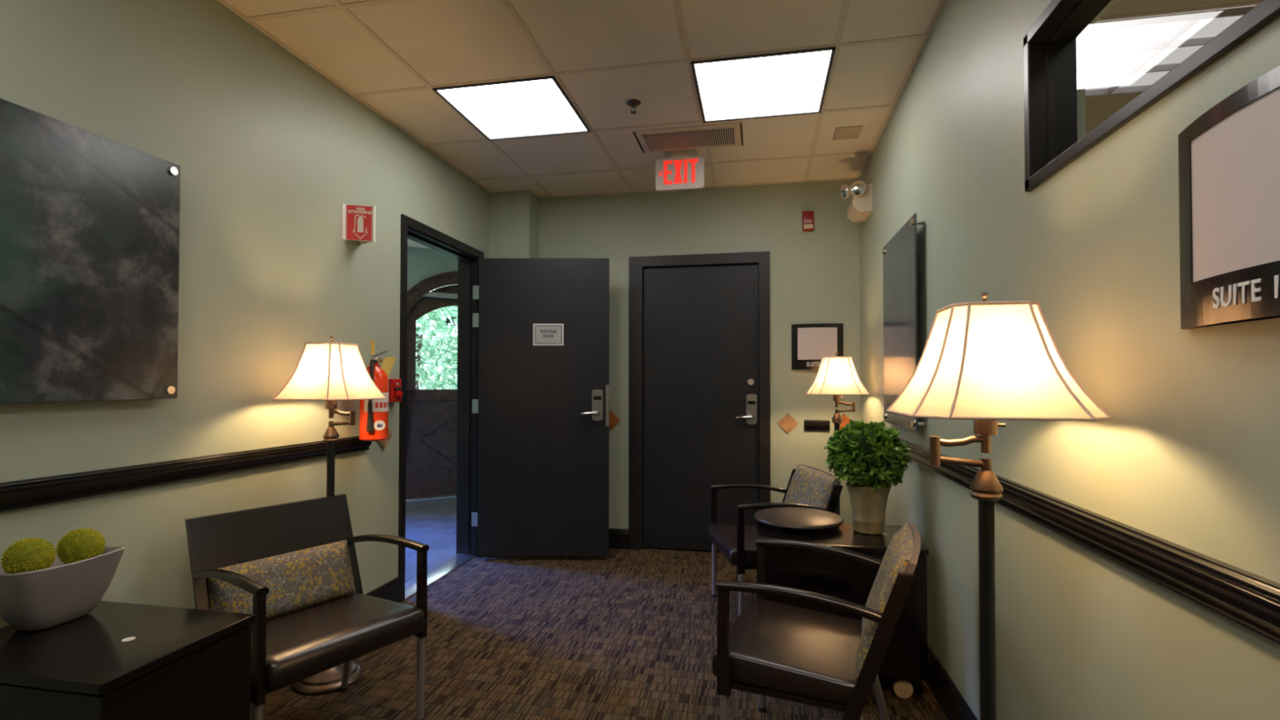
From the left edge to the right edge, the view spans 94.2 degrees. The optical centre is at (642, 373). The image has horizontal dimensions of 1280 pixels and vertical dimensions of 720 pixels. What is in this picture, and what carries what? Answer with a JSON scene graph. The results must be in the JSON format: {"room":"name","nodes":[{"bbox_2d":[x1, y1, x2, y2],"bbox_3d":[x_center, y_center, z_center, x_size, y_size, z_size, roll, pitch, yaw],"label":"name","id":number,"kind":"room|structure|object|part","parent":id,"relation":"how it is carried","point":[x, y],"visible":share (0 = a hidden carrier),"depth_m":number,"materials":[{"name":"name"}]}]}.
{"room":"waiting room","nodes":[
{"label":"waiting room","id":0,"kind":"room"},
{"bbox_2d":[0,0,489,627],"bbox_3d":[-1.792,-0.080,1.247,0.140,2.588,6.958,0,-1,11],"label":"wall","id":1,"kind":"structure","parent":0,"point":[268,150],"depth_m":2.20,"materials":[{"name":"green paint"}]},
{"bbox_2d":[0,97,180,403],"bbox_3d":[-1.669,-0.315,1.384,0.050,0.773,1.206,0,-1,11],"label":"wall art","id":2,"kind":"object","parent":1,"relation":"attached to","point":[90,221],"visible":1,"depth_m":1.69},
{"bbox_2d":[0,435,372,512],"bbox_3d":[-1.872,0.300,0.394,0.029,0.075,5.265,0,-1,11],"label":"trim","id":3,"kind":"structure","parent":1,"relation":"attached to","point":[37,491],"depth_m":1.90,"materials":[{"name":"brown wood"}]},
{"bbox_2d":[342,203,375,245],"bbox_3d":[-1.346,-0.719,2.868,0.118,0.174,0.154,0,-1,11],"label":"sign","id":4,"kind":"object","parent":1,"relation":"attached to","point":[358,222],"visible":1,"depth_m":2.84,"materials":[{"name":"red plastic"}]},
{"bbox_2d":[359,340,395,440],"bbox_3d":[-1.303,0.079,2.876,0.182,0.478,0.150,-1,-1,34],"label":"fire extinguisher","id":5,"kind":"object","parent":1,"relation":"attached to","point":[373,413],"visible":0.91,"depth_m":2.82,"materials":[{"name":"paint"}]},
{"bbox_3d":[-1.285,-0.086,2.894,0.016,0.058,0.107,0,-1,11],"label":"squeeze handle","id":6,"kind":"part","parent":5,"relation":"part of","materials":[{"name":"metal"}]},
{"bbox_2d":[375,395,387,408],"bbox_3d":[-1.241,0.132,2.828,0.012,0.060,0.074,-1,-1,31],"label":"print","id":7,"kind":"object","parent":5,"relation":"attached to","point":[380,403],"depth_m":2.83,"materials":[{"name":"white paper"}]},
{"bbox_2d":[365,577,400,602],"bbox_3d":[-1.853,1.131,0.515,0.016,0.142,5.537,0,-1,11],"label":"baseboard","id":8,"kind":"structure","parent":1,"relation":"attached to","point":[391,590],"depth_m":3.14,"materials":[{"name":"black wood"}]},
{"bbox_2d":[377,427,392,448],"bbox_3d":[-1.353,0.323,3.107,0.008,0.143,0.143,0,-1,11],"label":"wall tile","id":9,"kind":"structure","parent":1,"relation":"attached to","point":[383,443],"depth_m":3.12,"materials":[{"name":"beige stone"}]},
{"bbox_2d":[387,378,402,402],"bbox_3d":[-1.318,0.088,3.155,0.060,0.123,0.090,0,-1,11],"label":"station","id":10,"kind":"object","parent":1,"relation":"attached to","point":[395,393],"visible":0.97,"depth_m":3.13,"materials":[{"name":"red paint"}]},
{"bbox_3d":[-1.295,0.104,3.154,0.015,0.031,0.058,0,-1,11],"label":"pull handle","id":11,"kind":"part","parent":10,"relation":"part of","materials":[{"name":"red paint"}]},
{"bbox_2d":[398,213,609,602],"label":"door","id":12,"kind":"structure","parent":1,"relation":"in","point":[532,464],"depth_m":4.03,"materials":[{"name":"black wood"}]},
{"bbox_3d":[-1.304,0.193,3.745,0.168,2.123,0.983,0,-1,11],"label":"frame","id":13,"kind":"part","parent":12,"relation":"part of","materials":[{"name":"black wood"}]},
{"bbox_2d":[533,323,563,345],"bbox_3d":[-0.639,-0.266,4.028,0.207,0.148,0.005,0,-1,0],"label":"door sign","id":14,"kind":"object","parent":12,"relation":"attached to","point":[544,334],"visible":1,"depth_m":4.03,"materials":[{"name":"white plastic"}]},
{"bbox_3d":[-0.348,0.263,3.978,0.130,0.038,0.048,0,-1,-6],"label":"handle","id":15,"kind":"part","parent":12,"relation":"part of","materials":[{"name":"silver metal"}]},
{"bbox_3d":[-0.305,0.211,4.012,0.072,0.210,0.018,0,-1,0],"label":"handle plate","id":16,"kind":"part","parent":12,"relation":"part of","materials":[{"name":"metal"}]},
{"bbox_3d":[-0.236,0.215,4.035,0.022,0.280,0.040,0,-1,11],"label":"latch edge plate","id":17,"kind":"part","parent":12,"relation":"part of","materials":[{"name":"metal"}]},
{"bbox_2d":[407,246,457,290],"bbox_3d":[-2.103,0.000,6.269,3.700,2.588,0.140,1,-1,-28],"label":"wall","id":18,"kind":"structure","parent":0,"point":[423,264],"depth_m":6.13,"materials":[{"name":"paint"}]},
{"bbox_2d":[405,271,457,502],"bbox_3d":[-1.911,0.109,6.332,1.440,2.379,0.208,1,-1,-28],"label":"door","id":19,"kind":"structure","parent":18,"relation":"in","point":[431,437],"depth_m":6.18,"materials":[{"name":"brown wood"}]},
{"bbox_3d":[-1.921,1.288,6.330,1.400,0.022,0.170,1,-1,-28],"label":"sill","id":20,"kind":"part","parent":19,"relation":"part of","materials":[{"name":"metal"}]},
{"bbox_3d":[-1.883,0.107,6.280,1.440,2.375,0.045,1,-1,-28],"label":"casing","id":21,"kind":"part","parent":19,"relation":"part of","materials":[{"name":"brown wood"}]},
{"bbox_2d":[488,190,538,257],"bbox_3d":[-0.951,-0.029,4.388,0.308,2.588,0.188,0,-1,11],"label":"wall","id":22,"kind":"structure","parent":0,"point":[513,215],"depth_m":4.32,"materials":[{"name":"green paint"}]},
{"bbox_2d":[217,0,946,248],"bbox_3d":[-1.603,-1.401,2.552,5.461,0.104,9.550,0,-1,11],"label":"ceiling","id":23,"kind":"structure","parent":0,"point":[389,55],"depth_m":2.61,"materials":[{"name":"tile"}]},
{"bbox_2d":[432,75,591,140],"bbox_3d":[-0.638,-1.339,3.038,0.600,0.010,0.600,0,-1,11],"label":"recessed light","id":24,"kind":"object","parent":23,"relation":"in","point":[533,107],"visible":1,"depth_m":2.99,"materials":[{"name":"white plastic"}]},
{"bbox_2d":[626,98,640,114],"bbox_3d":[-0.046,-1.320,2.950,0.072,0.051,0.072,0,-1,11],"label":"sprinkler","id":25,"kind":"object","parent":23,"relation":"attached to","point":[633,103],"visible":1,"depth_m":2.94,"materials":[{"name":"brown metal"}]},
{"bbox_2d":[655,149,704,191],"bbox_3d":[0.227,-1.215,3.571,0.288,0.240,0.093,0,-1,11],"label":"exit sign","id":26,"kind":"object","parent":23,"relation":"hanging from","point":[682,171],"visible":1,"depth_m":3.53,"materials":[{"name":"beige plastic"}]},
{"bbox_2d":[632,122,743,153],"bbox_3d":[0.266,-1.329,3.375,0.600,0.019,0.310,0,-1,11],"label":"ceiling vent","id":27,"kind":"object","parent":23,"relation":"in","point":[723,135],"visible":1,"depth_m":3.33,"materials":[{"name":"white metal"}]},
{"bbox_2d":[642,128,735,151],"bbox_3d":[0.269,-1.323,3.374,0.506,0.007,0.216,0,-1,11],"label":"grille","id":28,"kind":"object","parent":27,"relation":"attached to","point":[700,137],"depth_m":3.35,"materials":[{"name":"white metal"}]},
{"bbox_2d":[690,46,835,122],"bbox_3d":[0.559,-1.342,2.804,0.600,0.010,0.600,0,-1,11],"label":"recessed light","id":29,"kind":"object","parent":23,"relation":"in","point":[794,82],"visible":1,"depth_m":2.76,"materials":[{"name":"white plastic"}]},
{"bbox_2d":[832,125,862,140],"bbox_3d":[1.139,-1.337,3.306,0.142,0.003,0.166,0,-1,11],"label":"ceiling hatch","id":30,"kind":"object","parent":23,"relation":"attached to","point":[848,132],"visible":1,"depth_m":3.29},
{"bbox_2d":[250,497,946,719],"bbox_3d":[-1.611,1.284,2.485,5.461,0.100,9.500,0,-1,11],"label":"floor","id":31,"kind":"structure","parent":0,"point":[624,634],"depth_m":2.66,"materials":[{"name":"carpet"}]},
{"bbox_2d":[0,600,254,719],"bbox_3d":[-1.357,0.931,1.465,0.560,0.573,0.385,0,-1,11],"label":"side table","id":32,"kind":"object","parent":31,"relation":"on","point":[115,660],"visible":0.91,"depth_m":1.40,"materials":[{"name":"black wood"}]},
{"bbox_2d":[0,546,124,631],"bbox_3d":[-1.536,0.562,1.554,0.168,0.166,0.249,0,-1,11],"label":"bowl","id":33,"kind":"object","parent":32,"relation":"on","point":[60,593],"visible":0.84,"depth_m":1.50,"materials":[{"name":"beige ceramic"}]},
{"bbox_2d":[0,537,56,573],"bbox_3d":[-1.552,0.465,1.504,0.101,0.101,0.100,0,-1,11],"label":"moss ball","id":34,"kind":"object","parent":33,"relation":"in","point":[29,554],"visible":0.84,"depth_m":1.48,"materials":[{"name":"green plant"}]},
{"bbox_2d":[55,528,105,564],"bbox_3d":[-1.513,0.467,1.602,0.101,0.101,0.101,0,-1,11],"label":"moss ball","id":35,"kind":"object","parent":33,"relation":"in","point":[80,544],"visible":0.88,"depth_m":1.57,"materials":[{"name":"green plant"}]},
{"bbox_2d":[184,493,429,719],"bbox_3d":[-1.139,0.853,2.026,0.596,0.748,0.561,-1,-1,34],"label":"armchair","id":36,"kind":"object","parent":31,"relation":"on","point":[292,566],"visible":0.89,"depth_m":2.04,"materials":[{"name":"leather"}]},
{"bbox_3d":[-1.250,0.626,1.792,0.464,0.065,0.037,-1,-1,35],"label":"armrest","id":37,"kind":"part","parent":36,"relation":"part of","materials":[{"name":"brown wood"}]},
{"bbox_3d":[-1.078,1.064,1.663,0.025,0.290,0.025,-1,-1,34],"label":"leg","id":38,"kind":"part","parent":36,"relation":"part of","materials":[{"name":"silver metal"}]},
{"bbox_3d":[-1.077,0.768,1.668,0.038,0.306,0.022,-1,-1,34],"label":"arm post","id":39,"kind":"part","parent":36,"relation":"part of","materials":[{"name":"brown wood"}]},
{"bbox_2d":[206,540,355,625],"bbox_3d":[-1.254,0.741,2.104,0.094,0.190,0.467,-1,-1,34],"label":"cushion","id":40,"kind":"object","parent":36,"relation":"on","point":[301,578],"depth_m":2.10,"materials":[{"name":"fabric"}]},
{"bbox_3d":[-1.079,0.904,1.984,0.360,0.015,0.507,-1,-1,34],"label":"seat frame","id":41,"kind":"part","parent":36,"relation":"part of","materials":[{"name":"brown wood"}]},
{"bbox_3d":[-1.071,0.856,1.979,0.430,0.084,0.503,-1,-1,34],"label":"seat","id":42,"kind":"part","parent":36,"relation":"part of","materials":[{"name":"leather"}]},
{"bbox_3d":[-1.127,1.053,2.295,0.110,0.339,0.025,-1,-1,34],"label":"leg","id":43,"kind":"part","parent":36,"relation":"part of","materials":[{"name":"silver metal"}]},
{"bbox_3d":[-0.962,0.633,2.222,0.464,0.065,0.037,-1,-1,32],"label":"armrest","id":44,"kind":"part","parent":36,"relation":"part of","materials":[{"name":"brown wood"}]},
{"bbox_3d":[-0.784,1.071,2.101,0.025,0.290,0.025,-1,-1,34],"label":"leg","id":45,"kind":"part","parent":36,"relation":"part of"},
{"bbox_3d":[-0.783,0.775,2.105,0.038,0.306,0.022,-1,-1,34],"label":"arm post","id":46,"kind":"part","parent":36,"relation":"part of","materials":[{"name":"brown wood"}]},
{"bbox_2d":[271,336,386,695],"bbox_3d":[-1.268,0.540,2.414,0.342,1.386,0.342,0,-1,11],"label":"floor lamp","id":47,"kind":"object","parent":31,"relation":"on","point":[331,372],"visible":0.86,"depth_m":2.34,"materials":[{"name":"white fabric"}]},
{"bbox_3d":[-1.267,-0.010,2.423,0.336,0.221,0.336,0,-1,11],"label":"lamp shade","id":48,"kind":"part","parent":47,"relation":"part of","materials":[{"name":"fabric"}]},
{"bbox_2d":[324,400,337,418],"bbox_3d":[-1.261,0.121,2.420,0.057,0.120,0.044,0,-1,11],"label":"socket","id":49,"kind":"object","parent":47,"relation":"attached to","point":[331,405],"depth_m":2.41,"materials":[{"name":"brown metal"}]},
{"bbox_3d":[-1.214,0.179,2.410,0.109,0.067,0.021,0,-1,11],"label":"swing arm","id":50,"kind":"part","parent":47,"relation":"part of","materials":[{"name":"brown metal"}]},
{"bbox_2d":[404,553,477,599],"bbox_3d":[-1.301,1.252,3.717,0.152,0.008,0.883,0,-1,11],"label":"threshold","id":51,"kind":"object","parent":31,"relation":"on","point":[446,566],"depth_m":3.78,"materials":[{"name":"metal"}]},
{"bbox_2d":[706,464,843,615],"bbox_3d":[0.668,0.875,3.098,0.568,0.742,0.579,0,-1,-6],"label":"armchair","id":52,"kind":"object","parent":31,"relation":"on","point":[808,486],"visible":0.51,"depth_m":3.01,"materials":[{"name":"leather"}]},
{"bbox_3d":[0.401,0.796,3.343,0.038,0.306,0.022,0,-1,-6],"label":"arm post","id":53,"kind":"part","parent":52,"relation":"part of","materials":[{"name":"brown wood"}]},
{"bbox_3d":[0.401,1.092,3.338,0.025,0.290,0.025,0,-1,-6],"label":"leg","id":54,"kind":"part","parent":52,"relation":"part of","materials":[{"name":"silver metal"}]},
{"bbox_3d":[0.599,0.875,3.090,0.430,0.084,0.521,0,-1,-6],"label":"seat","id":55,"kind":"part","parent":52,"relation":"part of","materials":[{"name":"leather"}]},
{"bbox_3d":[0.462,0.788,2.802,0.038,0.306,0.022,0,-1,-6],"label":"arm post","id":56,"kind":"part","parent":52,"relation":"part of","materials":[{"name":"brown wood"}]},
{"bbox_3d":[0.463,1.084,2.797,0.025,0.290,0.025,0,-1,-6],"label":"leg","id":57,"kind":"part","parent":52,"relation":"part of","materials":[{"name":"silver metal"}]},
{"bbox_3d":[0.612,0.653,3.365,0.464,0.065,0.037,0,-1,-5],"label":"armrest","id":58,"kind":"part","parent":52,"relation":"part of","materials":[{"name":"brown wood"}]},
{"bbox_3d":[0.609,0.923,3.090,0.360,0.015,0.525,0,-1,-6],"label":"seat frame","id":59,"kind":"part","parent":52,"relation":"part of","materials":[{"name":"brown wood"}]},
{"bbox_3d":[0.672,0.644,2.832,0.464,0.065,0.037,0,-1,-8],"label":"armrest","id":60,"kind":"part","parent":52,"relation":"part of","materials":[{"name":"brown wood"}]},
{"bbox_3d":[0.811,0.748,3.388,0.180,0.405,0.018,0,-1,-6],"label":"post","id":61,"kind":"part","parent":52,"relation":"part of","materials":[{"name":"brown wood"}]},
{"bbox_2d":[783,464,837,508],"bbox_3d":[0.856,0.686,3.122,0.154,0.350,0.493,0,-1,-6],"label":"cushion","id":62,"kind":"object","parent":52,"relation":"on","point":[808,485],"depth_m":3.10,"materials":[{"name":"fabric"}]},
{"bbox_3d":[0.872,0.739,2.851,0.180,0.405,0.018,0,-1,-6],"label":"post","id":63,"kind":"part","parent":52,"relation":"part of","materials":[{"name":"brown wood"}]},
{"bbox_2d":[711,522,920,719],"bbox_3d":[0.555,0.855,1.853,0.568,0.742,0.542,0,-1,23],"label":"armchair","id":64,"kind":"object","parent":31,"relation":"on","point":[772,649],"visible":1,"depth_m":1.70,"materials":[{"name":"leather"}]},
{"bbox_3d":[0.235,0.770,1.716,0.038,0.306,0.022,0,-1,23],"label":"arm post","id":65,"kind":"part","parent":64,"relation":"part of","materials":[{"name":"brown wood"}]},
{"bbox_3d":[0.236,1.066,1.711,0.025,0.290,0.025,0,-1,23],"label":"leg","id":66,"kind":"part","parent":64,"relation":"part of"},
{"bbox_3d":[0.437,0.778,2.182,0.038,0.306,0.022,0,-1,23],"label":"arm post","id":67,"kind":"part","parent":64,"relation":"part of","materials":[{"name":"brown wood"}]},
{"bbox_3d":[0.438,1.074,2.177,0.025,0.290,0.025,0,-1,23],"label":"leg","id":68,"kind":"part","parent":64,"relation":"part of","materials":[{"name":"silver metal"}]},
{"bbox_3d":[0.500,0.903,1.876,0.360,0.015,0.488,0,-1,23],"label":"seat frame","id":69,"kind":"part","parent":64,"relation":"part of","materials":[{"name":"brown wood"}]},
{"bbox_3d":[0.491,0.856,1.881,0.430,0.084,0.484,0,-1,23],"label":"seat","id":70,"kind":"part","parent":64,"relation":"part of","materials":[{"name":"leather"}]},
{"bbox_3d":[0.432,0.625,1.639,0.464,0.065,0.037,0,-1,22],"label":"armrest","id":71,"kind":"part","parent":64,"relation":"part of","materials":[{"name":"brown wood"}]},
{"bbox_3d":[0.630,0.632,2.096,0.464,0.065,0.037,0,-1,25],"label":"armrest","id":72,"kind":"part","parent":64,"relation":"part of","materials":[{"name":"brown wood"}]},
{"bbox_3d":[0.615,0.718,1.555,0.180,0.405,0.018,0,-1,23],"label":"post","id":73,"kind":"part","parent":64,"relation":"part of","materials":[{"name":"brown wood"}]},
{"bbox_3d":[0.787,1.050,1.994,0.110,0.339,0.025,0,-1,23],"label":"leg","id":74,"kind":"part","parent":64,"relation":"part of","materials":[{"name":"silver metal"}]},
{"bbox_2d":[854,522,913,677],"bbox_3d":[0.728,0.664,1.781,0.154,0.350,0.456,0,-1,23],"label":"cushion","id":75,"kind":"object","parent":64,"relation":"on","point":[898,557],"depth_m":1.67,"materials":[{"name":"fabric"}]},
{"bbox_2d":[806,351,870,515],"bbox_3d":[1.171,0.561,3.583,0.342,1.386,0.342,0,-1,11],"label":"floor lamp","id":76,"kind":"object","parent":31,"relation":"on","point":[837,375],"visible":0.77,"depth_m":3.50,"materials":[{"name":"beige fabric"}]},
{"bbox_2d":[833,395,843,407],"bbox_3d":[1.178,0.142,3.589,0.057,0.120,0.044,0,-1,11],"label":"socket","id":77,"kind":"object","parent":76,"relation":"attached to","point":[836,397],"depth_m":3.58,"materials":[{"name":"brown metal"}]},
{"bbox_3d":[1.172,0.011,3.592,0.336,0.221,0.336,0,-1,11],"label":"lamp shade","id":78,"kind":"part","parent":76,"relation":"part of","materials":[{"name":"fabric"}]},
{"bbox_3d":[1.225,0.200,3.579,0.109,0.067,0.021,0,-1,11],"label":"swing arm","id":79,"kind":"part","parent":76,"relation":"part of","materials":[{"name":"brown metal"}]},
{"bbox_2d":[755,520,928,698],"bbox_3d":[0.794,0.949,2.466,0.634,0.579,0.385,0,-1,11],"label":"side table","id":80,"kind":"object","parent":31,"relation":"on","point":[905,657],"visible":0.38,"depth_m":2.29,"materials":[{"name":"black wood"}]},
{"bbox_2d":[754,506,844,529],"bbox_3d":[0.682,0.641,2.608,0.380,0.040,0.380,0,-1,11],"label":"tray","id":81,"kind":"object","parent":80,"relation":"on","point":[790,517],"visible":1,"depth_m":2.56,"materials":[{"name":"brown wood"}]},
{"bbox_2d":[822,419,911,534],"bbox_3d":[0.944,0.425,2.500,0.348,0.470,0.345,1,-1,-30],"label":"potted topiary","id":82,"kind":"object","parent":80,"relation":"on","point":[871,457],"visible":1,"depth_m":2.43,"materials":[{"name":"plant"}]},
{"bbox_2d":[845,481,891,534],"bbox_3d":[0.947,0.561,2.496,0.182,0.197,0.182,0,-1,11],"label":"pot","id":83,"kind":"object","parent":82,"relation":"attached to","point":[868,502],"depth_m":2.44,"materials":[{"name":"ceramic"}]},
{"bbox_2d":[886,292,1111,719],"bbox_3d":[0.712,0.523,1.228,0.342,1.386,0.342,0,-1,11],"label":"floor lamp","id":84,"kind":"object","parent":31,"relation":"on","point":[985,362],"visible":1,"depth_m":1.15,"materials":[{"name":"white fabric"}]},
{"bbox_3d":[0.659,0.162,1.244,0.109,0.067,0.021,0,-1,11],"label":"swing arm","id":85,"kind":"part","parent":84,"relation":"part of","materials":[{"name":"brown metal"}]},
{"bbox_2d":[973,419,1005,453],"bbox_3d":[0.718,0.104,1.234,0.057,0.120,0.044,0,-1,11],"label":"socket","id":86,"kind":"object","parent":84,"relation":"attached to","point":[985,428],"depth_m":1.22,"materials":[{"name":"brown metal"}]},
{"bbox_3d":[0.712,-0.027,1.237,0.336,0.221,0.336,0,-1,11],"label":"lamp shade","id":87,"kind":"part","parent":84,"relation":"part of","materials":[{"name":"fabric"}]},
{"bbox_2d":[538,178,860,528],"bbox_3d":[0.205,-0.029,4.330,2.879,2.588,0.140,0,-1,11],"label":"wall","id":88,"kind":"structure","parent":0,"point":[815,274],"depth_m":4.14,"materials":[{"name":"green paint"}]},
{"bbox_2d":[608,410,620,430],"bbox_3d":[-0.233,0.340,4.334,0.147,0.147,0.008,0,-1,11],"label":"wall tile","id":89,"kind":"structure","parent":88,"relation":"attached to","point":[614,420],"depth_m":4.33,"materials":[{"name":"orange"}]},
{"bbox_2d":[608,528,629,549],"bbox_3d":[-0.438,1.194,4.356,0.705,0.142,0.016,0,-1,11],"label":"baseboard","id":90,"kind":"structure","parent":88,"relation":"attached to","point":[618,538],"depth_m":4.30,"materials":[{"name":"black wood"}]},
{"bbox_2d":[628,251,770,551],"bbox_3d":[0.402,0.208,4.262,0.999,2.112,0.190,0,-1,11],"label":"door","id":91,"kind":"structure","parent":88,"relation":"in","point":[693,341],"depth_m":4.24,"materials":[{"name":"black wood"}]},
{"bbox_3d":[0.711,0.300,4.130,0.126,0.038,0.052,0,-1,11],"label":"handle","id":92,"kind":"part","parent":91,"relation":"part of","materials":[{"name":"silver metal"}]},
{"bbox_3d":[0.761,0.248,4.155,0.072,0.210,0.018,0,-1,11],"label":"handle plate","id":93,"kind":"part","parent":91,"relation":"part of","materials":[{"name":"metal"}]},
{"bbox_2d":[777,413,798,433],"bbox_3d":[1.000,0.341,4.093,0.143,0.143,0.008,0,-1,11],"label":"wall tile","id":94,"kind":"structure","parent":88,"relation":"attached to","point":[787,423],"depth_m":4.09,"materials":[{"name":"beige stone"}]},
{"bbox_2d":[802,210,813,231],"bbox_3d":[1.133,-1.048,4.074,0.074,0.134,0.040,0,-1,11],"label":"fire alarm strobe","id":95,"kind":"object","parent":88,"relation":"attached to","point":[808,215],"visible":1,"depth_m":4.06,"materials":[{"name":"red plastic"}]},
{"bbox_2d":[791,323,843,369],"bbox_3d":[1.189,-0.185,4.052,0.340,0.312,0.033,0,-1,11],"label":"sign","id":96,"kind":"object","parent":88,"relation":"attached to","point":[811,343],"visible":0.92,"depth_m":4.04,"materials":[{"name":"paper"}]},
{"bbox_2d":[804,419,830,431],"bbox_3d":[1.186,0.353,4.046,0.170,0.075,0.029,0,-1,11],"label":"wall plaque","id":97,"kind":"object","parent":88,"relation":"attached to","point":[809,424],"visible":1,"depth_m":4.04,"materials":[{"name":"brown wood"}]},
{"bbox_2d":[833,413,850,429],"bbox_3d":[1.362,0.340,4.023,0.143,0.143,0.008,0,-1,11],"label":"wall tile","id":98,"kind":"structure","parent":88,"relation":"attached to","point":[846,420],"depth_m":4.02,"materials":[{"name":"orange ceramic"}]},
{"bbox_2d":[859,0,1279,719],"bbox_3d":[0.920,-0.083,0.892,0.122,2.588,7.300,0,-1,11],"label":"wall","id":99,"kind":"structure","parent":0,"point":[1188,455],"depth_m":1.26,"materials":[{"name":"green paint"}]},
{"bbox_2d":[839,180,872,222],"bbox_3d":[1.313,-1.074,3.686,0.173,0.202,0.277,0,-1,11],"label":"emergency light","id":100,"kind":"object","parent":99,"relation":"attached to","point":[860,206],"visible":1,"depth_m":3.58,"materials":[{"name":"beige plastic"}]},
{"bbox_3d":[1.242,-1.129,3.686,0.018,0.081,0.082,0,-1,-16],"label":"lamp glass","id":101,"kind":"part","parent":100,"relation":"part of","materials":[{"name":"silver metal"}]},
{"bbox_3d":[1.288,-1.112,3.560,0.082,0.082,0.013,0,-1,25],"label":"lamp glass","id":102,"kind":"part","parent":100,"relation":"part of","materials":[{"name":"silver metal"}]},
{"bbox_2d":[881,213,925,431],"bbox_3d":[1.193,-0.207,2.743,0.050,0.895,0.635,0,-1,11],"label":"wall art","id":103,"kind":"object","parent":99,"relation":"attached to","point":[900,253],"visible":0.99,"depth_m":2.70,"materials":[{"name":"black metal"}]},
{"bbox_2d":[925,643,977,719],"bbox_3d":[0.805,1.136,0.649,0.016,0.142,6.818,0,-1,11],"label":"baseboard","id":104,"kind":"structure","parent":99,"relation":"attached to","point":[950,700],"depth_m":2.14,"materials":[{"name":"black wood"}]},
{"bbox_2d":[897,436,1279,644],"bbox_3d":[0.799,0.311,0.663,0.029,0.075,6.818,0,-1,11],"label":"trim","id":105,"kind":"structure","parent":99,"relation":"attached to","point":[1251,601],"depth_m":1.00,"materials":[{"name":"brown wood"}]},
{"bbox_2d":[1023,0,1279,191],"bbox_3d":[0.801,-0.673,0.384,0.110,0.394,2.260,0,-1,11],"label":"window","id":106,"kind":"structure","parent":99,"relation":"in","point":[1051,142],"depth_m":1.44,"materials":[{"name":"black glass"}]},
{"bbox_2d":[1177,65,1279,329],"bbox_3d":[0.820,-0.229,0.786,0.033,0.312,0.340,0,-1,11],"label":"sign","id":107,"kind":"object","parent":99,"relation":"attached to","point":[1229,155],"visible":1,"depth_m":0.82,"materials":[{"name":"plastic"}]},
{"bbox_2d":[1085,0,1262,134],"bbox_3d":[4.319,-1.420,1.014,6.509,0.104,5.600,0,-1,11],"label":"ceiling","id":108,"kind":"structure","parent":0,"point":[1099,108],"depth_m":2.22,"materials":[{"name":"tile"}]},
{"bbox_2d":[1084,5,1255,96],"bbox_3d":[2.328,-1.332,2.466,1.206,0.030,0.594,0,-1,11],"label":"recessed light","id":109,"kind":"object","parent":108,"relation":"in","point":[1123,55],"visible":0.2,"depth_m":2.42,"materials":[{"name":"white"}]},
{"label":"outside","id":110,"kind":"structure","parent":0,"visible":0},
{"bbox_3d":[-2.935,1.580,11.043,14.000,0.180,11.400,0,-1,11],"label":"ground","id":111,"kind":"structure","parent":110,"visible":0},
{"bbox_2d":[415,287,457,389],"bbox_3d":[-3.438,0.071,8.869,2.941,3.206,2.889,0,-1,11],"label":"tree","id":112,"kind":"object","parent":111,"relation":"on","point":[434,318],"visible":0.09,"depth_m":8.29,"materials":[{"name":"green plant"}]}
]}

